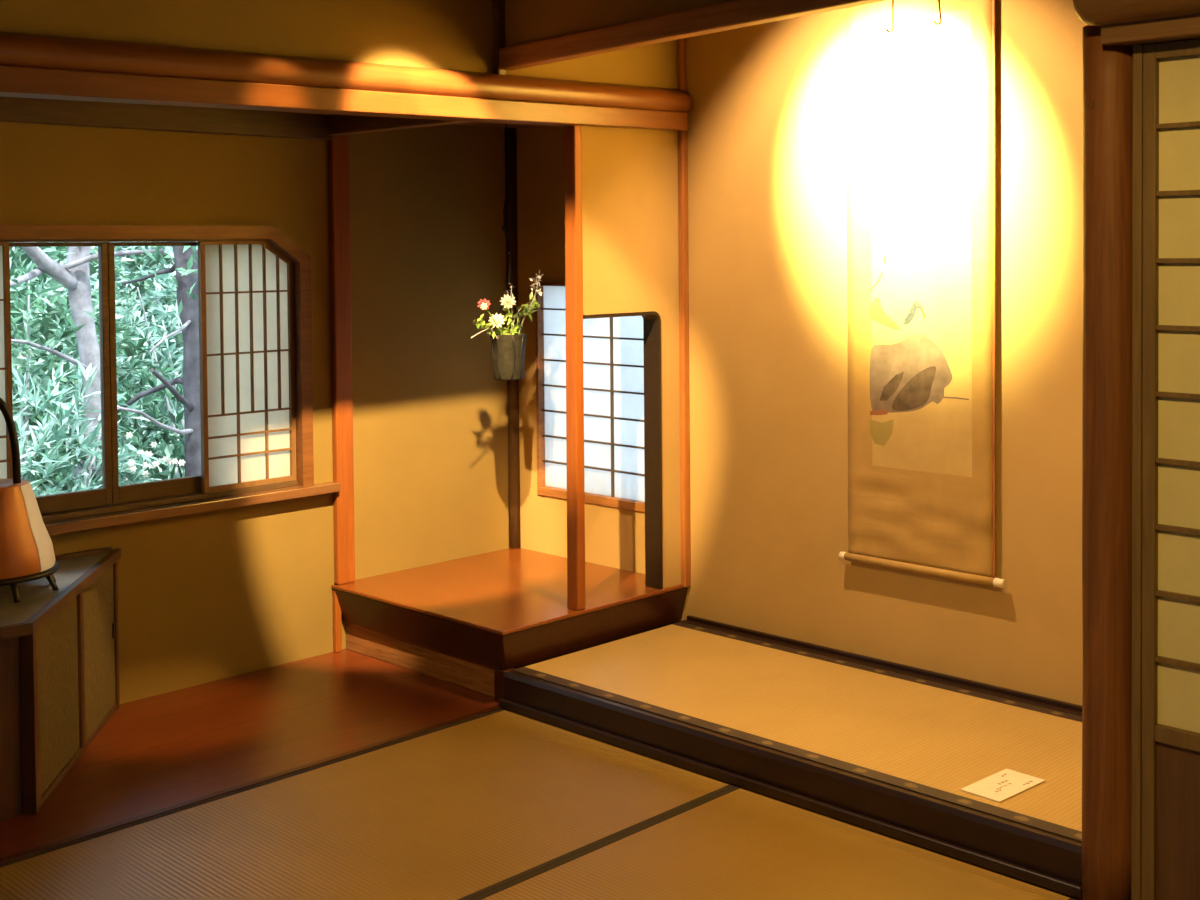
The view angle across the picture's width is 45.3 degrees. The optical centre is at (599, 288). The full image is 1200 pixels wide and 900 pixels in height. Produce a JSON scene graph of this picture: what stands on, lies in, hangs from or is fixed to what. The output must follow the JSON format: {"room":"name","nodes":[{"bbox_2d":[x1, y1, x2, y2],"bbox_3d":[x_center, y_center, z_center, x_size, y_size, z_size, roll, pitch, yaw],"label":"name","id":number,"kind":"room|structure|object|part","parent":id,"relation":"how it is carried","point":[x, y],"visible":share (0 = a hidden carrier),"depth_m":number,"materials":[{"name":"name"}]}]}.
{"room":"traditional dwelling","nodes":[
{"label":"traditional dwelling","id":0,"kind":"room"},
{"bbox_2d":[0,122,508,703],"bbox_3d":[-1.921,0.318,3.919,0.120,2.100,4.642,1,2,45],"label":"wall","id":1,"kind":"structure","parent":0,"point":[205,597],"depth_m":4.83,"materials":[{"name":"paint"}]},
{"bbox_2d":[0,97,332,139],"bbox_3d":[-2.171,-0.491,3.544,0.030,0.082,3.600,1,2,45],"label":"trim","id":2,"kind":"structure","parent":1,"relation":"attached to","point":[242,122],"depth_m":4.38,"materials":[{"name":"brown wood"}]},
{"bbox_2d":[0,224,339,535],"bbox_3d":[-1.441,0.255,4.362,0.155,0.893,1.450,1,2,45],"label":"window","id":3,"kind":"structure","parent":1,"relation":"in","point":[70,521],"depth_m":4.39,"materials":[{"name":"brown wood"}]},
{"bbox_2d":[0,242,12,478],"bbox_3d":[-1.787,0.266,4.006,0.018,0.801,0.292,1,2,45],"label":"shoji panel","id":4,"kind":"object","parent":3,"relation":"attached to","point":[6,472],"visible":0.68,"depth_m":4.09,"materials":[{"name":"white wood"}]},
{"bbox_3d":[-1.600,0.262,4.241,0.024,0.794,0.317,1,2,45],"label":"glass sash","id":5,"kind":"part","parent":3,"relation":"part of","materials":[{"name":"clear glass"}]},
{"bbox_3d":[-1.601,0.242,4.240,0.004,0.731,0.277,1,2,45],"label":"glass pane","id":6,"kind":"part","parent":3,"relation":"part of","materials":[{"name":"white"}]},
{"bbox_3d":[-1.370,0.253,4.473,0.024,0.794,0.333,1,2,45],"label":"glass sash","id":7,"kind":"part","parent":3,"relation":"part of","materials":[{"name":"clear glass"}]},
{"bbox_3d":[-1.437,0.686,4.375,0.155,0.031,1.450,1,2,45],"label":"sill","id":8,"kind":"part","parent":3,"relation":"part of","materials":[{"name":"brown wood"}]},
{"bbox_2d":[198,241,295,492],"bbox_3d":[-1.139,0.242,4.659,0.018,0.801,0.340,1,2,45],"label":"shoji panel","id":9,"kind":"object","parent":3,"relation":"attached to","point":[246,288],"visible":1,"depth_m":4.65,"materials":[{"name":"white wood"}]},
{"bbox_2d":[328,135,354,652],"bbox_3d":[-0.876,0.357,4.868,0.028,1.748,0.078,1,2,45],"label":"wooden post","id":10,"kind":"object","parent":1,"relation":"attached to","point":[338,148],"visible":1,"depth_m":4.86,"materials":[{"name":"orange wood"}]},
{"bbox_2d":[328,114,466,135],"bbox_3d":[-0.625,-0.541,4.553,0.804,0.067,0.050,1,2,45],"label":"trim","id":11,"kind":"structure","parent":1,"relation":"attached to","point":[338,125],"depth_m":4.63,"materials":[{"name":"brown wood"}]},
{"bbox_2d":[0,649,510,857],"bbox_3d":[-1.851,1.309,3.321,0.848,0.050,3.640,1,2,45],"label":"wooden floor","id":12,"kind":"structure","parent":0,"point":[157,752],"depth_m":4.07,"materials":[{"name":"brown wood"}]},
{"bbox_2d":[0,547,120,820],"bbox_3d":[-1.852,1.040,3.450,0.656,0.481,1.835,1,2,45],"label":"base cabinet","id":13,"kind":"object","parent":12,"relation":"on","point":[59,649],"visible":1,"depth_m":3.70,"materials":[{"name":"brown wood"}]},
{"bbox_2d":[0,397,60,602],"bbox_3d":[-1.603,0.538,3.791,0.332,0.524,0.332,1,2,45],"label":"lantern","id":14,"kind":"object","parent":13,"relation":"on","point":[27,554],"visible":1,"depth_m":3.74,"materials":[{"name":"beige paper"}]},
{"bbox_3d":[-1.605,0.399,3.787,0.145,0.245,0.021,-1,2,-23],"label":"handle","id":15,"kind":"part","parent":14,"relation":"part of","materials":[{"name":"black metal"}]},
{"bbox_3d":[-1.603,0.526,3.791,0.186,0.020,0.186,1,2,45],"label":"lid","id":16,"kind":"part","parent":14,"relation":"part of","materials":[{"name":"orange paint"}]},
{"bbox_3d":[-1.506,0.626,3.844,0.089,0.225,0.221,-1,2,-27],"label":"paper panel","id":17,"kind":"part","parent":14,"relation":"part of","materials":[{"name":"white paper"}]},
{"bbox_3d":[-1.407,1.039,3.703,0.023,0.423,0.367,-1,2,-5],"label":"door","id":18,"kind":"part","parent":13,"relation":"part of","materials":[{"name":"beige wood"}]},
{"bbox_3d":[-1.419,1.255,3.902,0.028,0.018,0.755,-1,2,-5],"label":"rail","id":19,"kind":"part","parent":13,"relation":"part of","materials":[{"name":"brown wood"}]},
{"bbox_3d":[-1.439,1.028,4.095,0.023,0.423,0.353,-1,2,-5],"label":"door","id":20,"kind":"part","parent":13,"relation":"part of","materials":[{"name":"beige wood"}]},
{"bbox_3d":[-1.439,1.012,4.253,0.005,0.045,0.012,-1,2,-5],"label":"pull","id":21,"kind":"part","parent":13,"relation":"part of","materials":[{"name":"black metal"}]},
{"bbox_2d":[331,548,687,701],"bbox_3d":[-0.304,1.112,4.857,0.875,0.230,0.835,1,2,45],"label":"raised platform","id":22,"kind":"object","parent":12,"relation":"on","point":[467,622],"visible":0.89,"depth_m":4.65,"materials":[{"name":"brown wood"}]},
{"bbox_3d":[-0.578,1.186,4.634,0.799,0.099,0.018,1,2,45],"label":"kick panel","id":23,"kind":"part","parent":22,"relation":"part of","materials":[{"name":"brown wood"}]},
{"bbox_2d":[504,128,520,548],"bbox_3d":[-0.329,0.190,5.420,0.046,1.582,0.046,1,2,45],"label":"wooden post","id":24,"kind":"object","parent":22,"relation":"on","point":[511,203],"visible":0.77,"depth_m":5.41,"materials":[{"name":"brown wood"}]},
{"bbox_2d":[564,125,585,610],"bbox_3d":[-0.080,0.249,4.491,0.048,1.512,0.037,1,2,45],"label":"wooden post","id":25,"kind":"object","parent":22,"relation":"on","point":[574,382],"visible":1,"depth_m":4.48,"materials":[{"name":"orange wood"}]},
{"bbox_2d":[0,0,680,587],"bbox_3d":[-1.614,-0.133,2.950,0.060,2.390,5.322,1,2,45],"label":"wall","id":26,"kind":"structure","parent":0,"point":[457,35],"depth_m":4.42,"materials":[{"name":"paint"}]},
{"bbox_2d":[0,31,692,130],"bbox_3d":[-1.279,-0.502,3.234,0.113,0.204,4.416,1,2,45],"label":"log beam","id":27,"kind":"structure","parent":26,"relation":"attached to","point":[31,65],"depth_m":3.70,"materials":[{"name":"brown wood"}]},
{"bbox_3d":[-1.290,-0.462,3.231,0.103,0.124,4.394,1,2,45],"label":"planed rail","id":28,"kind":"part","parent":27,"relation":"part of","materials":[{"name":"brown wood"}]},
{"bbox_2d":[492,0,505,74],"bbox_3d":[-0.298,-0.989,4.200,0.026,0.763,0.030,1,2,45],"label":"wooden post","id":29,"kind":"object","parent":27,"relation":"on","point":[498,6],"visible":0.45,"depth_m":4.20,"materials":[{"name":"brown wood"}]},
{"bbox_2d":[583,311,662,589],"bbox_3d":[0.055,0.539,4.646,0.068,0.922,0.355,1,2,45],"label":"trim","id":30,"kind":"structure","parent":26,"relation":"attached to","point":[651,319],"depth_m":4.76,"materials":[{"name":"black wood"}]},
{"bbox_2d":[677,38,685,90],"bbox_3d":[0.271,-0.983,4.779,0.018,0.688,0.028,1,2,45],"label":"trim","id":31,"kind":"structure","parent":26,"relation":"attached to","point":[681,42],"depth_m":4.78,"materials":[{"name":"brown wood"}]},
{"bbox_2d":[678,130,690,587],"bbox_3d":[0.282,0.237,4.811,0.022,1.532,0.030,1,2,45],"label":"wooden post","id":32,"kind":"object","parent":26,"relation":"attached to","point":[682,135],"depth_m":4.80,"materials":[{"name":"brown wood"}]},
{"bbox_2d":[278,111,541,127],"bbox_3d":[-1.632,-0.562,3.600,0.954,0.048,4.642,1,2,45],"label":"ceiling","id":33,"kind":"structure","parent":0,"point":[479,124],"depth_m":5.23,"materials":[{"name":"brown wood"}]},
{"bbox_2d":[502,124,510,284],"bbox_3d":[-0.317,-0.297,4.860,0.014,0.574,0.036,1,2,45],"label":"cord","id":34,"kind":"object","parent":33,"relation":"hanging from","point":[504,227],"visible":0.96,"depth_m":4.86,"materials":[{"name":"black fabric"}]},
{"bbox_2d":[490,286,526,380],"bbox_3d":[-0.310,0.150,4.875,0.120,0.316,0.120,-2,2,-37],"label":"vase","id":35,"kind":"object","parent":34,"relation":"hanging from","point":[508,351],"visible":0.94,"depth_m":4.83,"materials":[{"name":"ceramic"}]},
{"bbox_2d":[471,314,497,338],"bbox_3d":[-0.369,0.167,4.797,0.195,0.170,0.062,-2,2,-41],"label":"leafy sprig","id":36,"kind":"object","parent":35,"relation":"in","point":[482,323],"visible":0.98,"depth_m":4.78,"materials":[{"name":"green plant"}]},
{"bbox_3d":[-0.367,0.191,4.796,0.010,0.122,0.201,1,2,35],"label":"stem","id":37,"kind":"part","parent":36,"relation":"part of","materials":[{"name":"plant"}]},
{"bbox_2d":[477,299,505,334],"bbox_3d":[-0.347,0.146,4.816,0.039,0.229,0.144,1,2,45],"label":"flower","id":38,"kind":"object","parent":35,"relation":"in","point":[483,304],"visible":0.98,"depth_m":4.78,"materials":[{"name":"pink plant"}]},
{"bbox_3d":[-0.340,0.157,4.827,0.024,0.208,0.122,1,2,39],"label":"stem","id":39,"kind":"part","parent":38,"relation":"part of","materials":[{"name":"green plant"}]},
{"bbox_2d":[488,313,510,334],"bbox_3d":[-0.338,0.170,4.846,0.074,0.179,0.089,-1,2,0],"label":"flower","id":40,"kind":"object","parent":35,"relation":"in","point":[498,319],"visible":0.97,"depth_m":4.82,"materials":[{"name":"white plant"}]},
{"bbox_2d":[500,294,515,334],"bbox_3d":[-0.311,0.139,4.848,0.062,0.241,0.046,-1,2,-29],"label":"flower","id":41,"kind":"object","parent":35,"relation":"in","point":[507,301],"visible":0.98,"depth_m":4.85,"materials":[{"name":"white plant"}]},
{"bbox_3d":[-0.311,0.076,4.873,0.117,0.166,0.003,0,2,22],"label":"hanging cord","id":42,"kind":"part","parent":35,"relation":"part of","materials":[{"name":"black metal"}]},
{"bbox_2d":[507,283,513,329],"bbox_3d":[-0.296,0.115,4.862,0.028,0.268,0.046,-1,2,-24],"label":"leafy sprig","id":43,"kind":"object","parent":35,"relation":"in","point":[509,283],"visible":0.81,"depth_m":4.86,"materials":[{"name":"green plant"}]},
{"bbox_2d":[493,307,527,334],"bbox_3d":[-0.294,0.152,4.872,0.085,0.193,0.177,1,2,45],"label":"leafy sprig","id":44,"kind":"object","parent":35,"relation":"in","point":[509,320],"visible":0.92,"depth_m":4.87,"materials":[{"name":"green plant"}]},
{"bbox_2d":[518,271,543,334],"bbox_3d":[-0.240,0.092,4.904,0.103,0.312,0.146,1,2,45],"label":"leafy sprig","id":45,"kind":"object","parent":35,"relation":"in","point":[528,308],"visible":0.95,"depth_m":4.91,"materials":[{"name":"green plant"}]},
{"bbox_2d":[505,0,732,46],"bbox_3d":[0.407,-1.018,3.547,1.944,0.690,0.038,1,2,45],"label":"wall","id":46,"kind":"structure","parent":0,"point":[526,21],"depth_m":4.01,"materials":[{"name":"paint"}]},
{"bbox_2d":[499,0,886,69],"bbox_3d":[0.399,-0.686,3.535,1.908,0.121,0.052,1,2,45],"label":"ceiling beam","id":47,"kind":"structure","parent":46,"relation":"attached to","point":[734,14],"depth_m":3.73,"materials":[{"name":"brown wood"}]},
{"bbox_2d":[886,0,893,32],"bbox_3d":[0.665,-0.625,3.301,0.021,0.077,0.006,1,2,45],"label":"hook","id":48,"kind":"object","parent":47,"relation":"hanging from","point":[892,0],"visible":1,"depth_m":3.29,"materials":[{"name":"gold metal"}]},
{"bbox_2d":[933,0,941,24],"bbox_3d":[0.754,-0.627,3.213,0.021,0.077,0.006,1,2,45],"label":"hook","id":49,"kind":"object","parent":47,"relation":"hanging from","point":[935,23],"visible":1,"depth_m":3.21,"materials":[{"name":"gold metal"}]},
{"bbox_2d":[375,658,1081,899],"bbox_3d":[-0.148,1.398,1.623,5.858,0.159,5.422,1,2,45],"label":"floor","id":50,"kind":"structure","parent":0,"point":[375,658],"depth_m":3.62,"materials":[{"name":"wood"}]},
{"bbox_2d":[0,705,504,863],"bbox_3d":[-1.555,1.314,3.000,0.023,0.054,3.600,1,2,45],"label":"trim","id":51,"kind":"structure","parent":50,"relation":"on","point":[300,768],"depth_m":3.63,"materials":[{"name":"brown wood"}]},
{"bbox_2d":[0,709,733,899],"bbox_3d":[-0.610,1.301,3.304,0.891,0.056,1.798,1,2,45],"label":"mat","id":52,"kind":"object","parent":50,"relation":"on","point":[467,809],"visible":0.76,"depth_m":3.39,"materials":[{"name":"wicker"}]},
{"bbox_2d":[469,786,1075,899],"bbox_3d":[0.033,1.313,2.667,0.918,0.056,1.798,1,2,45],"label":"mat","id":53,"kind":"object","parent":50,"relation":"on","point":[734,843],"visible":1,"depth_m":3.16,"materials":[{"name":"wicker"}]},
{"bbox_2d":[498,671,1081,899],"bbox_3d":[0.361,1.203,3.635,1.828,0.104,0.040,1,2,45],"label":"alcove step edge","id":54,"kind":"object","parent":50,"relation":"on","point":[1034,856],"depth_m":3.46,"materials":[{"name":"black paint"}]},
{"bbox_2d":[1082,25,1132,899],"bbox_3d":[1.042,0.370,2.932,0.113,1.800,0.116,1,2,45],"label":"log post","id":55,"kind":"object","parent":50,"relation":"on","point":[1107,71],"visible":0.82,"depth_m":2.89,"materials":[{"name":"brown wood"}]},
{"bbox_2d":[1131,44,1143,899],"bbox_3d":[2.087,0.438,1.874,2.862,1.804,0.055,1,2,45],"label":"door frame","id":56,"kind":"structure","parent":50,"relation":"on","point":[1137,233],"depth_m":2.86,"materials":[{"name":"brown wood"}]},
{"bbox_2d":[1141,39,1199,899],"bbox_3d":[1.409,0.397,2.553,0.902,1.743,0.030,1,2,45],"label":"door","id":57,"kind":"structure","parent":56,"relation":"attached to","point":[1170,869],"depth_m":2.83,"materials":[{"name":"brown wood"}]},
{"bbox_2d":[516,0,1086,705],"bbox_3d":[0.719,-0.031,4.474,3.078,2.720,0.120,1,2,45],"label":"wall","id":58,"kind":"structure","parent":0,"point":[767,116],"depth_m":4.45,"materials":[{"name":"beige paint"}]},
{"bbox_2d":[535,282,644,512],"bbox_3d":[0.036,0.377,5.119,0.705,0.790,0.068,1,2,45],"label":"window","id":59,"kind":"structure","parent":58,"relation":"in","point":[609,501],"depth_m":5.34,"materials":[{"name":"brown wood"}]},
{"bbox_3d":[0.036,0.377,5.119,0.705,0.790,0.066,1,2,45],"label":"frame","id":60,"kind":"part","parent":59,"relation":"part of","materials":[{"name":"brown wood"}]},
{"bbox_3d":[0.039,0.756,5.129,0.681,0.030,0.068,1,2,45],"label":"sill","id":61,"kind":"part","parent":59,"relation":"part of","materials":[{"name":"brown wood"}]},
{"bbox_2d":[541,286,644,501],"bbox_3d":[0.031,0.368,5.113,0.681,0.748,0.014,1,2,45],"label":"shoji panel","id":62,"kind":"object","parent":59,"relation":"attached to","point":[613,347],"visible":0.48,"depth_m":5.14,"materials":[{"name":"white paper"}]},
{"bbox_2d":[680,615,1081,715],"bbox_3d":[0.967,1.130,4.175,1.892,0.034,0.016,1,2,45],"label":"baseboard","id":63,"kind":"structure","parent":58,"relation":"attached to","point":[1037,698],"depth_m":4.25,"materials":[{"name":"black paint"}]},
{"bbox_2d":[839,0,1006,587],"bbox_3d":[0.920,-0.148,4.153,0.548,1.952,0.027,1,2,45],"label":"scroll","id":64,"kind":"object","parent":58,"relation":"attached to","point":[921,130],"visible":1,"depth_m":4.15,"materials":[{"name":"beige paper"}]},
{"bbox_3d":[0.740,0.812,4.366,0.018,0.025,0.025,1,2,45],"label":"roller knob","id":65,"kind":"part","parent":64,"relation":"part of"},
{"bbox_2d":[871,9,971,476],"bbox_3d":[0.925,-0.127,4.155,0.333,1.315,0.001,1,2,45],"label":"painting","id":66,"kind":"object","parent":64,"relation":"attached to","point":[921,70],"depth_m":4.15,"materials":[{"name":"paper"}]},
{"bbox_3d":[1.093,-0.157,3.990,0.009,1.928,0.006,1,2,45],"label":"rod","id":67,"kind":"part","parent":64,"relation":"part of","materials":[{"name":"brown wood"}]},
{"bbox_3d":[1.112,0.819,3.997,0.030,0.025,0.025,1,2,45],"label":"roller knob","id":68,"kind":"part","parent":64,"relation":"part of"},
{"bbox_3d":[0.677,1.217,3.913,1.934,0.058,0.800,1,2,45],"label":"floor","id":69,"kind":"structure","parent":0,"visible":0},
{"bbox_2d":[512,622,1081,842],"bbox_3d":[0.673,1.163,3.884,1.880,0.050,0.754,1,2,45],"label":"mat","id":70,"kind":"object","parent":69,"relation":"on","point":[933,739],"visible":0.6,"depth_m":3.85,"materials":[{"name":"wicker"}]},
{"bbox_2d":[960,769,1044,802],"bbox_3d":[0.933,1.149,3.327,0.191,0.004,0.102,-2,2,-42],"label":"paper card","id":71,"kind":"object","parent":70,"relation":"on","point":[1005,784],"visible":1,"depth_m":3.32,"materials":[{"name":"beige paper"}]},
{"label":"outside","id":72,"kind":"structure","parent":0,"visible":0},
{"bbox_3d":[-3.656,1.650,10.733,11.742,0.120,22.000,1,2,45],"label":"ground","id":73,"kind":"structure","parent":72,"visible":0},
{"bbox_2d":[9,242,134,493],"bbox_3d":[-3.742,0.213,8.128,2.076,2.924,2.182,1,2,45],"label":"shrub","id":74,"kind":"object","parent":73,"relation":"on","point":[52,281],"visible":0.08,"depth_m":8.36,"materials":[{"name":"green plant"}]},
{"bbox_2d":[10,242,163,488],"bbox_3d":[-2.441,0.285,6.072,1.152,2.856,1.004,1,2,45],"label":"tree","id":75,"kind":"object","parent":73,"relation":"on","point":[74,275],"visible":0.36,"depth_m":6.20,"materials":[{"name":"grey plant"}]},
{"bbox_2d":[12,359,167,496],"bbox_3d":[-2.319,1.010,5.770,1.264,1.448,1.377,-1,2,-26],"label":"shrub","id":76,"kind":"object","parent":73,"relation":"on","point":[72,408],"visible":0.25,"depth_m":5.82,"materials":[{"name":"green plant"}]},
{"bbox_2d":[9,246,175,495],"bbox_3d":[-2.795,0.717,6.992,1.500,1.948,1.444,0,2,15],"label":"shrub","id":77,"kind":"object","parent":73,"relation":"on","point":[127,341],"visible":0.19,"depth_m":6.89,"materials":[{"name":"green plant"}]},
{"bbox_2d":[9,242,197,489],"bbox_3d":[-4.407,-0.725,10.356,1.341,5.038,10.791,1,2,45],"label":"hedge","id":78,"kind":"object","parent":73,"relation":"on","point":[44,338],"visible":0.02,"depth_m":11.05,"materials":[{"name":"green plant"}]},
{"bbox_2d":[35,367,184,495],"bbox_3d":[-1.951,1.032,6.436,1.222,1.337,1.110,1,2,45],"label":"shrub","id":79,"kind":"object","parent":73,"relation":"on","point":[168,448],"visible":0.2,"depth_m":6.31,"materials":[{"name":"green plant"}]},
{"bbox_2d":[48,246,197,480],"bbox_3d":[-1.977,0.497,7.495,1.626,2.345,1.750,1,2,45],"label":"shrub","id":80,"kind":"object","parent":73,"relation":"on","point":[171,405],"visible":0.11,"depth_m":7.31,"materials":[{"name":"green plant"}]},
{"bbox_2d":[92,246,182,476],"bbox_3d":[-2.368,0.039,9.783,2.005,3.133,2.398,1,2,45],"label":"shrub","id":81,"kind":"object","parent":73,"relation":"on","point":[137,314],"visible":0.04,"depth_m":9.51,"materials":[{"name":"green plant"}]},
{"bbox_2d":[115,246,200,476],"bbox_3d":[-1.583,0.280,6.098,1.119,2.849,1.509,1,2,45],"label":"tree","id":82,"kind":"object","parent":73,"relation":"on","point":[185,265],"visible":0.3,"depth_m":5.93,"materials":[{"name":"grey plant"}]},
{"bbox_3d":[2.149,-0.919,1.830,2.950,0.820,0.048,1,2,45],"label":"wall","id":83,"kind":"structure","parent":0,"visible":0},
{"bbox_2d":[1073,0,1199,45],"bbox_3d":[2.016,-0.540,1.836,2.936,0.156,0.151,1,2,45],"label":"log beam","id":84,"kind":"structure","parent":83,"relation":"attached to","point":[1122,22],"depth_m":2.77,"materials":[{"name":"brown wood"}]},
{"bbox_3d":[2.050,-0.486,1.849,2.905,0.046,0.087,1,2,45],"label":"planed rail","id":85,"kind":"part","parent":84,"relation":"part of","materials":[{"name":"brown wood"}]}
]}

